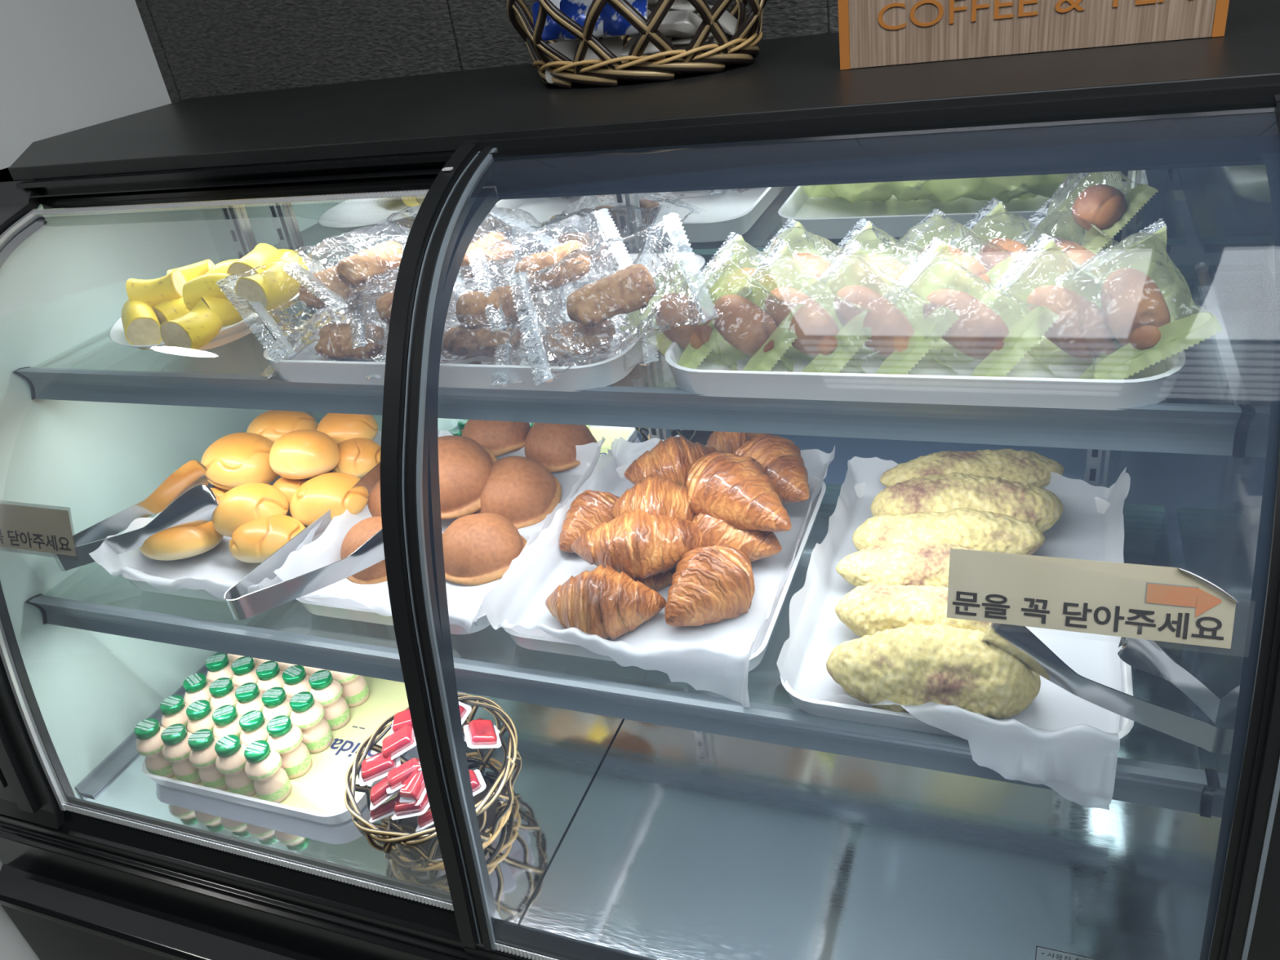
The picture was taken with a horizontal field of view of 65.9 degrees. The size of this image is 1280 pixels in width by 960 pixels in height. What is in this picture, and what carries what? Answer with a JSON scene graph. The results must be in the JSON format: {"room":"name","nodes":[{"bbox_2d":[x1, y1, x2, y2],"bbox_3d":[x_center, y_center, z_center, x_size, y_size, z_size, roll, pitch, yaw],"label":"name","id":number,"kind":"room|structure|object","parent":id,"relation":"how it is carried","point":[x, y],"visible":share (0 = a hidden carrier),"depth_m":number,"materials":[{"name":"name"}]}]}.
{"room":"food shop","nodes":[
{"label":"food shop","id":0,"kind":"room"},
{"bbox_2d":[0,0,171,959],"bbox_3d":[-0.872,-0.189,1.312,0.075,2.470,0.835,4,32,22],"label":"wall","id":1,"kind":"structure","parent":0,"point":[66,66],"depth_m":1.36,"materials":[{"name":"white"}]},
{"bbox_2d":[134,0,839,102],"bbox_3d":[-0.139,-0.379,1.438,6.000,2.470,0.065,4,32,22],"label":"wall","id":2,"kind":"structure","parent":0,"point":[201,48],"depth_m":1.37,"materials":[{"name":"stone"}]},
{"bbox_3d":[-0.647,1.705,0.512,6.000,0.050,4.000,4,32,22],"label":"floor","id":3,"kind":"structure","parent":0,"visible":0},
{"bbox_2d":[0,0,1279,959],"bbox_3d":[-0.010,0.294,1.266,1.590,1.450,0.803,4,32,22],"label":"display case","id":4,"kind":"object","parent":3,"relation":"on","point":[651,817],"visible":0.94,"depth_m":0.99,"materials":[{"name":"black metal"}]},
{"bbox_2d":[0,503,75,555],"bbox_3d":[-0.671,0.051,1.059,0.181,0.055,0.017,4,32,22],"label":"paper notice","id":5,"kind":"object","parent":4,"relation":"attached to","point":[21,527],"visible":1,"depth_m":1.05,"materials":[{"name":"beige"}]},
{"bbox_2d":[121,566,226,602],"bbox_3d":[-0.446,0.045,1.230,0.236,0.022,0.327,4,32,22],"label":"serving tray","id":6,"kind":"object","parent":4,"relation":"on","point":[140,584],"visible":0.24,"depth_m":1.12,"materials":[{"name":"white plastic"}]},
{"bbox_2d":[88,422,381,599],"bbox_3d":[-0.453,0.025,1.219,0.250,0.056,0.342,4,32,22],"label":"paper","id":7,"kind":"object","parent":6,"relation":"on","point":[215,571],"visible":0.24,"depth_m":1.14,"materials":[{"name":"white paper"}]},
{"bbox_2d":[52,459,219,571],"bbox_3d":[-0.588,0.049,1.153,0.200,0.078,0.095,-19,31,-16],"label":"tongs","id":8,"kind":"object","parent":7,"relation":"on","point":[186,498],"visible":0.88,"depth_m":1.15,"materials":[{"name":"silver metal"}]},
{"bbox_2d":[139,520,223,560],"bbox_3d":[-0.546,0.066,1.169,0.095,0.053,0.082,-2,31,13],"label":"bun","id":9,"kind":"object","parent":7,"relation":"on","point":[178,543],"visible":0.52,"depth_m":1.14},
{"bbox_2d":[210,486,228,498],"bbox_3d":[-0.532,0.030,1.222,0.066,0.046,0.067,20,41,41],"label":"bun","id":10,"kind":"object","parent":7,"relation":"on","point":[220,492],"visible":0.07,"depth_m":1.21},
{"bbox_2d":[200,432,279,490],"bbox_3d":[-0.496,-0.024,1.231,0.100,0.061,0.092,15,38,36],"label":"bun","id":11,"kind":"object","parent":10,"relation":"on","point":[233,460],"visible":0.8,"depth_m":1.20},
{"bbox_2d":[212,482,288,537],"bbox_3d":[-0.457,0.034,1.158,0.086,0.059,0.078,-4,30,9],"label":"bun","id":12,"kind":"object","parent":7,"relation":"on","point":[242,504],"visible":0.72,"depth_m":1.13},
{"bbox_2d":[229,514,306,563],"bbox_3d":[-0.426,0.068,1.134,0.091,0.053,0.077,-2,30,12],"label":"bun","id":13,"kind":"object","parent":7,"relation":"on","point":[254,541],"visible":0.73,"depth_m":1.11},
{"bbox_2d":[246,409,318,442],"bbox_3d":[-0.467,-0.063,1.291,0.092,0.056,0.084,2,32,19],"label":"bun","id":14,"kind":"object","parent":7,"relation":"on","point":[272,424],"visible":0.51,"depth_m":1.26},
{"bbox_2d":[272,476,312,516],"bbox_3d":[-0.416,0.020,1.203,0.072,0.054,0.063,-1,31,14],"label":"bun","id":15,"kind":"object","parent":7,"relation":"on","point":[288,486],"visible":0.19,"depth_m":1.18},
{"bbox_2d":[269,429,340,479],"bbox_3d":[-0.406,-0.031,1.190,0.082,0.057,0.072,-6,30,6],"label":"bun","id":16,"kind":"object","parent":15,"relation":"on","point":[301,454],"visible":1,"depth_m":1.17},
{"bbox_2d":[289,472,368,525],"bbox_3d":[-0.369,0.021,1.171,0.090,0.051,0.083,-7,30,4],"label":"bun","id":17,"kind":"object","parent":7,"relation":"on","point":[322,493],"visible":0.85,"depth_m":1.15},
{"bbox_2d":[329,437,381,479],"bbox_3d":[-0.351,-0.025,1.226,0.073,0.052,0.063,-6,30,6],"label":"bun","id":18,"kind":"object","parent":7,"relation":"on","point":[358,455],"visible":0.57,"depth_m":1.20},
{"label":"bun","id":19,"kind":"object","parent":7,"relation":"on","visible":0},
{"bbox_2d":[316,413,378,444],"bbox_3d":[-0.376,-0.065,1.262,0.073,0.049,0.084,-32,37,-34],"label":"bun","id":20,"kind":"object","parent":19,"relation":"on","point":[340,427],"visible":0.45,"depth_m":1.24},
{"bbox_2d":[109,256,323,351],"bbox_3d":[-0.486,-0.199,1.161,0.220,0.035,0.290,-2,31,13],"label":"oval plate","id":21,"kind":"object","parent":4,"relation":"on","point":[228,334],"visible":0.28,"depth_m":1.10,"materials":[{"name":"white"}]},
{"bbox_2d":[121,299,162,349],"bbox_3d":[-0.545,-0.174,1.078,0.036,0.043,0.082,-21,32,-20],"label":"banana piece","id":22,"kind":"object","parent":21,"relation":"on","point":[140,323],"visible":0.9,"depth_m":1.05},
{"bbox_2d":[125,269,186,306],"bbox_3d":[-0.529,-0.208,1.087,0.055,0.041,0.035,-9,30,1],"label":"banana piece","id":23,"kind":"object","parent":22,"relation":"on","point":[153,292],"visible":0.88,"depth_m":1.07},
{"bbox_2d":[160,300,222,354],"bbox_3d":[-0.462,-0.160,1.029,0.040,0.040,0.061,3,32,20],"label":"banana piece","id":24,"kind":"object","parent":21,"relation":"on","point":[189,332],"visible":1,"depth_m":1.01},
{"bbox_2d":[201,296,253,327],"bbox_3d":[-0.438,-0.186,1.056,0.049,0.040,0.036,-27,34,-28],"label":"banana piece","id":25,"kind":"object","parent":21,"relation":"on","point":[224,308],"visible":0.59,"depth_m":1.04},
{"bbox_2d":[182,272,241,311],"bbox_3d":[-0.452,-0.200,1.052,0.058,0.040,0.038,-6,30,5],"label":"banana piece","id":26,"kind":"object","parent":25,"relation":"on","point":[206,285],"visible":0.66,"depth_m":1.04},
{"bbox_2d":[226,243,281,279],"bbox_3d":[-0.413,-0.228,1.069,0.043,0.041,0.060,-1,31,14],"label":"banana piece","id":27,"kind":"object","parent":25,"relation":"on","point":[262,254],"visible":0.56,"depth_m":1.04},
{"bbox_2d":[142,753,403,824],"bbox_3d":[-0.429,0.306,1.285,0.324,0.023,0.295,4,32,22],"label":"serving tray","id":28,"kind":"object","parent":4,"relation":"on","point":[340,816],"visible":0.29,"depth_m":1.16,"materials":[{"name":"white plastic"}]},
{"bbox_2d":[170,675,408,819],"bbox_3d":[-0.426,0.312,1.288,0.299,0.001,0.264,4,32,22],"label":"printed sheet","id":29,"kind":"object","parent":28,"relation":"on","point":[322,788],"visible":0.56,"depth_m":1.23,"materials":[{"name":"beige"}]},
{"bbox_2d":[133,718,174,777],"bbox_3d":[-0.598,0.332,1.223,0.041,0.076,0.041,6,33,25],"label":"bottle","id":30,"kind":"object","parent":29,"relation":"on","point":[148,732],"visible":0.77,"depth_m":1.21,"materials":[{"name":"beige"}]},
{"bbox_2d":[160,723,201,784],"bbox_3d":[-0.558,0.334,1.208,0.041,0.076,0.041,-6,30,6],"label":"bottle","id":31,"kind":"object","parent":29,"relation":"on","point":[176,749],"visible":0.84,"depth_m":1.19,"materials":[{"name":"beige"}]},
{"bbox_2d":[187,728,227,790],"bbox_3d":[-0.518,0.337,1.192,0.041,0.076,0.041,-4,30,8],"label":"bottle","id":32,"kind":"object","parent":29,"relation":"on","point":[202,743],"visible":0.78,"depth_m":1.17,"materials":[{"name":"beige"}]},
{"bbox_2d":[214,734,256,796],"bbox_3d":[-0.480,0.340,1.177,0.041,0.076,0.041,12,36,32],"label":"bottle","id":33,"kind":"object","parent":29,"relation":"on","point":[230,761],"visible":0.77,"depth_m":1.16,"materials":[{"name":"beige"}]},
{"bbox_2d":[239,710,269,745],"bbox_3d":[-0.465,0.319,1.209,0.041,0.076,0.041,-22,32,-22],"label":"bottle","id":34,"kind":"object","parent":29,"relation":"on","point":[253,724],"visible":0.47,"depth_m":1.19,"materials":[{"name":"beige"}]},
{"bbox_2d":[244,740,291,803],"bbox_3d":[-0.439,0.342,1.161,0.041,0.076,0.041,6,33,24],"label":"bottle","id":35,"kind":"object","parent":29,"relation":"on","point":[272,783],"visible":0.96,"depth_m":1.15,"materials":[{"name":"beige"}]},
{"bbox_2d":[266,715,311,778],"bbox_3d":[-0.426,0.321,1.194,0.041,0.076,0.041,-13,30,-6],"label":"bottle","id":36,"kind":"object","parent":29,"relation":"on","point":[285,737],"visible":0.94,"depth_m":1.18,"materials":[{"name":"beige"}]},
{"bbox_2d":[289,691,333,753],"bbox_3d":[-0.410,0.300,1.227,0.041,0.076,0.041,-1,31,14],"label":"bottle","id":37,"kind":"object","parent":29,"relation":"on","point":[307,713],"visible":0.96,"depth_m":1.21,"materials":[{"name":"beige"}]},
{"bbox_2d":[308,670,351,729],"bbox_3d":[-0.397,0.279,1.259,0.041,0.076,0.041,-13,30,-7],"label":"bottle","id":38,"kind":"object","parent":29,"relation":"on","point":[326,690],"visible":0.88,"depth_m":1.25,"materials":[{"name":"beige"}]},
{"bbox_2d":[329,670,369,706],"bbox_3d":[-0.382,0.257,1.293,0.041,0.076,0.041,-21,32,-20],"label":"bottle","id":39,"kind":"object","parent":29,"relation":"on","point":[356,691],"visible":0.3,"depth_m":1.29,"materials":[{"name":"beige"}]},
{"bbox_2d":[344,693,521,871],"bbox_3d":[-0.220,0.342,1.093,0.188,0.094,0.210,-6,30,6],"label":"woven basket","id":40,"kind":"object","parent":4,"relation":"on","point":[492,814],"visible":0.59,"depth_m":1.07,"materials":[{"name":"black wicker"}]},
{"bbox_2d":[359,751,400,786],"bbox_3d":[-0.285,0.312,1.080,0.047,0.020,0.037,-15,30,-11],"label":"cup","id":41,"kind":"object","parent":40,"relation":"in","point":[374,768],"visible":0.89,"depth_m":1.07,"materials":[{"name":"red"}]},
{"bbox_2d":[462,718,500,742],"bbox_3d":[-0.181,0.282,1.109,0.037,0.026,0.045,-25,34,-26],"label":"cup","id":42,"kind":"object","parent":40,"relation":"in","point":[499,731],"visible":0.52,"depth_m":1.11,"materials":[{"name":"white"}]},
{"bbox_2d":[463,720,501,748],"bbox_3d":[-0.174,0.279,1.085,0.035,0.025,0.048,-16,30,-12],"label":"cup","id":43,"kind":"object","parent":42,"relation":"on","point":[479,734],"visible":1,"depth_m":1.07,"materials":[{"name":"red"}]},
{"bbox_2d":[296,462,594,635],"bbox_3d":[-0.210,0.061,1.137,0.244,0.022,0.327,4,32,22],"label":"serving tray","id":44,"kind":"object","parent":4,"relation":"on","point":[340,611],"visible":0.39,"depth_m":1.02,"materials":[{"name":"white plastic"}]},
{"bbox_2d":[273,430,605,633],"bbox_3d":[-0.215,0.043,1.125,0.257,0.052,0.339,4,32,22],"label":"paper","id":45,"kind":"object","parent":44,"relation":"on","point":[464,602],"visible":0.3,"depth_m":1.08,"materials":[{"name":"white paper"}]},
{"bbox_2d":[224,462,384,620],"bbox_3d":[-0.306,0.061,1.087,0.146,0.056,0.286,11,36,32],"label":"tongs","id":46,"kind":"object","parent":45,"relation":"on","point":[242,605],"visible":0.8,"depth_m":1.04,"materials":[{"name":"silver metal"}]},
{"bbox_2d":[340,516,386,584],"bbox_3d":[-0.293,0.071,1.105,0.102,0.052,0.095,-2,30,12],"label":"bun","id":47,"kind":"object","parent":45,"relation":"on","point":[361,532],"visible":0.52,"depth_m":1.08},
{"bbox_2d":[437,435,497,519],"bbox_3d":[-0.225,-0.013,1.159,0.115,0.076,0.118,-20,31,-18],"label":"bun","id":48,"kind":"object","parent":45,"relation":"on","point":[464,465],"visible":0.51,"depth_m":1.12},
{"bbox_2d":[442,512,527,585],"bbox_3d":[-0.176,0.065,1.075,0.108,0.051,0.102,4,32,22],"label":"bun","id":49,"kind":"object","parent":45,"relation":"on","point":[479,548],"visible":0.91,"depth_m":1.05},
{"bbox_2d":[462,419,531,457],"bbox_3d":[-0.185,-0.066,1.268,0.101,0.052,0.094,-18,31,-15],"label":"bun","id":50,"kind":"object","parent":45,"relation":"on","point":[500,437],"visible":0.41,"depth_m":1.24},
{"bbox_2d":[469,456,561,528],"bbox_3d":[-0.153,0.007,1.164,0.108,0.064,0.114,8,34,27],"label":"bun","id":51,"kind":"object","parent":45,"relation":"on","point":[521,490],"visible":0.8,"depth_m":1.13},
{"bbox_2d":[524,422,600,472],"bbox_3d":[-0.105,-0.056,1.251,0.102,0.051,0.108,-11,30,-3],"label":"bun","id":52,"kind":"object","parent":45,"relation":"on","point":[553,446],"visible":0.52,"depth_m":1.22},
{"bbox_2d":[263,252,705,391],"bbox_3d":[-0.153,-0.172,1.030,0.396,0.027,0.305,4,32,22],"label":"serving tray","id":53,"kind":"object","parent":4,"relation":"on","point":[305,366],"visible":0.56,"depth_m":0.93,"materials":[{"name":"white plastic"}]},
{"bbox_2d":[258,302,389,379],"bbox_3d":[-0.294,-0.140,0.995,0.154,0.067,0.116,5,33,23],"label":"bread","id":54,"kind":"object","parent":53,"relation":"on","point":[335,343],"visible":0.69,"depth_m":0.99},
{"bbox_2d":[216,206,476,363],"bbox_3d":[-0.300,-0.212,1.034,0.244,0.084,0.115,-27,34,-28],"label":"bread","id":55,"kind":"object","parent":54,"relation":"on","point":[326,277],"visible":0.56,"depth_m":1.01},
{"bbox_2d":[235,251,309,313],"bbox_3d":[-0.378,-0.204,1.023,0.041,0.044,0.075,5,33,23],"label":"banana piece","id":56,"kind":"object","parent":55,"relation":"on","point":[270,288],"visible":0.92,"depth_m":1.00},
{"bbox_2d":[283,219,408,311],"bbox_3d":[-0.276,-0.222,1.018,0.147,0.066,0.118,-29,35,-30],"label":"bread","id":57,"kind":"object","parent":55,"relation":"on","point":[353,270],"visible":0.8,"depth_m":1.01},
{"bbox_2d":[346,266,465,348],"bbox_3d":[-0.233,-0.176,0.988,0.122,0.065,0.118,-15,30,-9],"label":"bread","id":58,"kind":"object","parent":54,"relation":"on","point":[384,304],"visible":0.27,"depth_m":0.98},
{"bbox_2d":[373,306,542,365],"bbox_3d":[-0.152,-0.132,0.939,0.169,0.067,0.116,3,32,20],"label":"bread","id":59,"kind":"object","parent":53,"relation":"on","point":[460,340],"visible":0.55,"depth_m":0.92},
{"bbox_2d":[400,206,555,294],"bbox_3d":[-0.158,-0.230,1.016,0.133,0.074,0.115,-31,37,-34],"label":"bread","id":60,"kind":"object","parent":53,"relation":"on","point":[504,252],"visible":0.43,"depth_m":1.01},
{"bbox_2d":[440,254,565,363],"bbox_3d":[-0.139,-0.164,0.937,0.161,0.079,0.105,-8,30,2],"label":"bread","id":61,"kind":"object","parent":53,"relation":"on","point":[473,302],"visible":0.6,"depth_m":0.93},
{"bbox_2d":[466,210,631,333],"bbox_3d":[-0.084,-0.202,0.943,0.152,0.079,0.111,-13,30,-7],"label":"bread","id":62,"kind":"object","parent":61,"relation":"on","point":[568,273],"visible":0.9,"depth_m":0.94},
{"bbox_2d":[490,298,657,386],"bbox_3d":[-0.059,-0.128,0.904,0.150,0.065,0.116,-7,30,3],"label":"bread","id":63,"kind":"object","parent":53,"relation":"on","point":[606,329],"visible":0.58,"depth_m":0.89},
{"bbox_2d":[508,215,706,384],"bbox_3d":[-0.028,-0.161,0.865,0.176,0.096,0.115,-10,30,-1],"label":"bread","id":64,"kind":"object","parent":63,"relation":"on","point":[631,288],"visible":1,"depth_m":0.86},
{"bbox_2d":[509,204,666,285],"bbox_3d":[-0.059,-0.264,1.113,0.179,0.078,0.110,6,33,25],"label":"bread","id":65,"kind":"object","parent":53,"relation":"on","point":[582,237],"visible":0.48,"depth_m":1.11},
{"bbox_2d":[506,0,767,88],"bbox_3d":[-0.001,-0.500,1.035,0.305,0.141,0.224,4,32,22],"label":"woven basket","id":66,"kind":"object","parent":4,"relation":"on","point":[607,70],"visible":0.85,"depth_m":0.99,"materials":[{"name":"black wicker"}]},
{"bbox_2d":[532,0,579,83],"bbox_3d":[-0.083,-0.468,1.050,0.057,0.079,0.039,-2,30,12],"label":"tub","id":67,"kind":"object","parent":66,"relation":"in","point":[568,48],"depth_m":1.04,"materials":[{"name":"blue"}]},
{"bbox_2d":[560,0,623,60],"bbox_3d":[-0.048,-0.456,1.020,0.060,0.081,0.031,1,31,17],"label":"tub","id":68,"kind":"object","parent":66,"relation":"in","point":[615,45],"depth_m":1.01,"materials":[{"name":"blue"}]},
{"bbox_2d":[603,0,648,36],"bbox_3d":[-0.012,-0.468,0.989,0.049,0.038,0.027,7,34,26],"label":"tub","id":69,"kind":"object","parent":66,"relation":"in","point":[614,24],"visible":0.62,"depth_m":0.99,"materials":[{"name":"blue"}]},
{"bbox_2d":[657,9,724,50],"bbox_3d":[0.049,-0.453,0.999,0.055,0.044,0.057,15,38,36],"label":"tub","id":70,"kind":"object","parent":66,"relation":"in","point":[679,43],"depth_m":0.98,"materials":[{"name":"grey"}]},
{"bbox_2d":[8,0,1279,181],"bbox_3d":[-0.040,-0.418,1.063,1.586,0.018,0.417,4,32,22],"label":"countertop","id":71,"kind":"structure","parent":4,"relation":"on","point":[799,76],"depth_m":0.95,"materials":[{"name":"black laminate"}]},
{"bbox_2d":[481,435,835,707],"bbox_3d":[0.029,0.070,1.020,0.280,0.064,0.370,4,32,22],"label":"paper","id":72,"kind":"object","parent":4,"relation":"on","point":[713,657],"visible":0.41,"depth_m":0.96,"materials":[{"name":"white paper"}]},
{"bbox_2d":[559,489,619,552],"bbox_3d":[-0.050,0.037,1.072,0.078,0.060,0.080,-7,30,4],"label":"croissant","id":73,"kind":"object","parent":72,"relation":"on","point":[590,508],"visible":0.48,"depth_m":1.05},
{"bbox_2d":[545,564,666,639],"bbox_3d":[-0.036,0.106,0.948,0.096,0.061,0.091,-23,33,-23],"label":"croissant","id":74,"kind":"object","parent":72,"relation":"on","point":[606,602],"visible":0.97,"depth_m":0.92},
{"bbox_2d":[632,567,675,591],"bbox_3d":[-0.004,0.089,0.995,0.085,0.046,0.063,7,33,26],"label":"croissant","id":75,"kind":"object","parent":72,"relation":"on","point":[657,582],"visible":0.14,"depth_m":0.98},
{"bbox_2d":[571,508,702,579],"bbox_3d":[-0.002,0.059,0.979,0.153,0.060,0.080,-1,31,14],"label":"croissant","id":76,"kind":"object","parent":75,"relation":"on","point":[638,544],"visible":0.88,"depth_m":0.96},
{"bbox_2d":[610,473,695,521],"bbox_3d":[0.019,0.019,1.013,0.087,0.058,0.086,-25,33,-26],"label":"croissant","id":77,"kind":"object","parent":75,"relation":"on","point":[658,494],"visible":0.56,"depth_m":0.99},
{"bbox_2d":[623,435,718,486],"bbox_3d":[0.043,-0.018,1.074,0.113,0.058,0.078,-15,30,-11],"label":"croissant","id":78,"kind":"object","parent":72,"relation":"on","point":[673,458],"visible":0.59,"depth_m":1.06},
{"bbox_2d":[664,545,755,626],"bbox_3d":[0.064,0.089,0.948,0.088,0.064,0.100,-7,30,3],"label":"croissant","id":79,"kind":"object","parent":72,"relation":"on","point":[710,584],"visible":1,"depth_m":0.92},
{"bbox_2d":[691,512,782,562],"bbox_3d":[0.094,0.041,1.011,0.098,0.058,0.097,-4,30,8],"label":"croissant","id":80,"kind":"object","parent":72,"relation":"on","point":[756,544],"visible":0.46,"depth_m":0.97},
{"bbox_2d":[685,450,791,532],"bbox_3d":[0.087,0.002,1.004,0.085,0.065,0.162,-14,30,-9],"label":"croissant","id":81,"kind":"object","parent":80,"relation":"on","point":[735,489],"visible":1,"depth_m":0.97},
{"bbox_2d":[734,433,809,503],"bbox_3d":[0.143,-0.021,1.060,0.101,0.065,0.090,8,34,27],"label":"croissant","id":82,"kind":"object","parent":72,"relation":"on","point":[780,460],"visible":0.77,"depth_m":1.03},
{"bbox_2d":[502,465,826,671],"bbox_3d":[0.037,0.079,1.036,0.266,0.022,0.333,4,32,22],"label":"serving tray","id":83,"kind":"object","parent":4,"relation":"on","point":[528,642],"visible":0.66,"depth_m":0.94,"materials":[{"name":"white plastic"}]},
{"bbox_2d":[664,244,1185,409],"bbox_3d":[0.246,-0.144,0.872,0.396,0.027,0.305,4,32,22],"label":"serving tray","id":84,"kind":"object","parent":4,"relation":"on","point":[1029,384],"visible":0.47,"depth_m":0.76,"materials":[{"name":"white plastic"}]},
{"bbox_2d":[613,249,723,378],"bbox_3d":[0.031,-0.145,0.876,0.073,0.089,0.121,-26,34,-27],"label":"cake","id":85,"kind":"object","parent":84,"relation":"on","point":[686,337],"visible":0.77,"depth_m":0.86,"materials":[{"name":"plastic"}]},
{"bbox_2d":[688,249,811,371],"bbox_3d":[0.085,-0.138,0.850,0.077,0.092,0.124,-23,32,-23],"label":"cake","id":86,"kind":"object","parent":84,"relation":"on","point":[747,331],"visible":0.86,"depth_m":0.83,"materials":[{"name":"plastic"}]},
{"bbox_2d":[699,233,817,281],"bbox_3d":[0.100,-0.178,0.912,0.112,0.078,0.077,20,41,41],"label":"cake","id":87,"kind":"object","parent":84,"relation":"on","point":[739,246],"visible":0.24,"depth_m":0.93,"materials":[{"name":"plastic"}]},
{"bbox_2d":[736,239,871,373],"bbox_3d":[0.131,-0.138,0.840,0.075,0.098,0.152,-22,32,-21],"label":"cake","id":88,"kind":"object","parent":84,"relation":"on","point":[818,331],"visible":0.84,"depth_m":0.82,"materials":[{"name":"plastic"}]},
{"bbox_2d":[748,218,868,278],"bbox_3d":[0.153,-0.191,0.919,0.076,0.085,0.114,-28,35,-30],"label":"cake","id":89,"kind":"object","parent":84,"relation":"on","point":[815,258],"visible":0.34,"depth_m":0.93,"materials":[{"name":"plastic"}]},
{"bbox_2d":[826,218,931,284],"bbox_3d":[0.214,-0.182,0.886,0.076,0.077,0.125,-25,33,-25],"label":"cake","id":90,"kind":"object","parent":84,"relation":"on","point":[880,255],"visible":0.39,"depth_m":0.90,"materials":[{"name":"plastic"}]},
{"bbox_2d":[804,239,959,374],"bbox_3d":[0.187,-0.136,0.822,0.078,0.092,0.148,-19,31,-17],"label":"plastic wrapper","id":91,"kind":"object","parent":84,"relation":"on","point":[900,340],"visible":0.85,"depth_m":0.80,"materials":[{"name":"plastic"}]},
{"bbox_2d":[890,208,1030,291],"bbox_3d":[0.272,-0.191,0.882,0.079,0.084,0.128,-20,31,-18],"label":"cake","id":92,"kind":"object","parent":84,"relation":"on","point":[922,235],"visible":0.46,"depth_m":0.89,"materials":[{"name":"plastic"}]},
{"bbox_2d":[884,236,1058,377],"bbox_3d":[0.253,-0.130,0.786,0.080,0.097,0.134,-21,32,-19],"label":"plastic wrapper","id":93,"kind":"object","parent":84,"relation":"on","point":[1001,339],"visible":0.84,"depth_m":0.78,"materials":[{"name":"plastic"}]},
{"bbox_2d":[946,197,1097,279],"bbox_3d":[0.325,-0.193,0.870,0.077,0.080,0.132,-21,32,-20],"label":"cake","id":94,"kind":"object","parent":84,"relation":"on","point":[997,227],"visible":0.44,"depth_m":0.88,"materials":[{"name":"plastic"}]},
{"bbox_2d":[1015,202,1119,267],"bbox_3d":[0.364,-0.184,0.846,0.075,0.082,0.132,-18,31,-15],"label":"cake","id":95,"kind":"object","parent":84,"relation":"on","point":[1063,218],"visible":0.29,"depth_m":0.86,"materials":[{"name":"plastic"}]},
{"bbox_2d":[1026,171,1158,253],"bbox_3d":[0.388,-0.240,0.852,0.072,0.074,0.076,-19,31,-16],"label":"cake","id":96,"kind":"object","parent":95,"relation":"on","point":[1107,204],"visible":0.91,"depth_m":0.83,"materials":[{"name":"plastic"}]},
{"bbox_2d":[990,233,1174,378],"bbox_3d":[0.326,-0.126,0.763,0.076,0.092,0.144,-18,31,-15],"label":"cake","id":97,"kind":"object","parent":84,"relation":"on","point":[1064,344],"visible":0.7,"depth_m":0.76,"materials":[{"name":"plastic"}]},
{"bbox_2d":[1054,217,1222,379],"bbox_3d":[0.360,-0.130,0.724,0.079,0.090,0.132,-3,30,10],"label":"cake","id":98,"kind":"object","parent":84,"relation":"on","point":[1142,286],"visible":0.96,"depth_m":0.71,"materials":[{"name":"plastic"}]},
{"bbox_2d":[776,456,1130,809],"bbox_3d":[0.294,0.108,0.901,0.283,0.083,0.391,4,32,22],"label":"paper","id":99,"kind":"object","parent":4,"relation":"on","point":[1066,743],"visible":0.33,"depth_m":0.84,"materials":[{"name":"white paper"}]},
{"bbox_2d":[835,540,979,587],"bbox_3d":[0.261,0.082,0.914,0.158,0.042,0.060,-1,31,15],"label":"bread","id":100,"kind":"object","parent":99,"relation":"on","point":[917,563],"visible":0.5,"depth_m":0.90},
{"bbox_2d":[835,582,989,636],"bbox_3d":[0.245,0.116,0.859,0.149,0.043,0.069,3,32,21],"label":"bread","id":101,"kind":"object","parent":99,"relation":"on","point":[866,610],"visible":0.58,"depth_m":0.85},
{"bbox_2d":[826,622,1040,719],"bbox_3d":[0.236,0.150,0.803,0.168,0.059,0.085,2,31,18],"label":"bread","id":102,"kind":"object","parent":99,"relation":"on","point":[942,664],"visible":0.9,"depth_m":0.78,"materials":[{"name":"food"}]},
{"bbox_2d":[852,507,1044,555],"bbox_3d":[0.292,0.054,0.941,0.176,0.048,0.069,-2,30,12],"label":"bread","id":103,"kind":"object","parent":99,"relation":"on","point":[974,529],"visible":0.73,"depth_m":0.92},
{"bbox_2d":[870,471,1063,533],"bbox_3d":[0.322,0.025,0.977,0.182,0.053,0.085,0,31,15],"label":"bread","id":104,"kind":"object","parent":99,"relation":"on","point":[1037,506],"visible":0.63,"depth_m":0.96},
{"bbox_2d":[880,448,1064,487],"bbox_3d":[0.348,-0.009,1.040,0.186,0.044,0.062,-4,30,8],"label":"bread","id":105,"kind":"object","parent":99,"relation":"on","point":[1033,468],"visible":0.69,"depth_m":1.02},
{"bbox_2d":[981,622,1224,753],"bbox_3d":[0.353,0.140,0.745,0.179,0.062,0.054,16,38,36],"label":"tongs","id":106,"kind":"object","parent":99,"relation":"on","point":[1143,655],"visible":0.83,"depth_m":0.73,"materials":[{"name":"silver metal"}]},
{"bbox_2d":[780,482,1133,742],"bbox_3d":[0.299,0.107,0.917,0.273,0.022,0.358,4,32,22],"label":"serving tray","id":107,"kind":"object","parent":4,"relation":"on","point":[902,720],"visible":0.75,"depth_m":0.80,"materials":[{"name":"white plastic"}]},
{"bbox_2d":[837,0,1229,70],"bbox_3d":[0.328,-0.439,0.842,0.310,0.135,0.049,4,32,22],"label":"wooden sign","id":108,"kind":"object","parent":4,"relation":"on","point":[873,33],"visible":1,"depth_m":0.85,"materials":[{"name":"brown wood"}]},
{"bbox_2d":[946,548,1237,648],"bbox_3d":[0.293,0.077,0.644,0.186,0.055,0.019,4,32,22],"label":"paper notice","id":109,"kind":"object","parent":4,"relation":"attached to","point":[1176,605],"visible":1,"depth_m":0.64,"materials":[{"name":"beige paper"}]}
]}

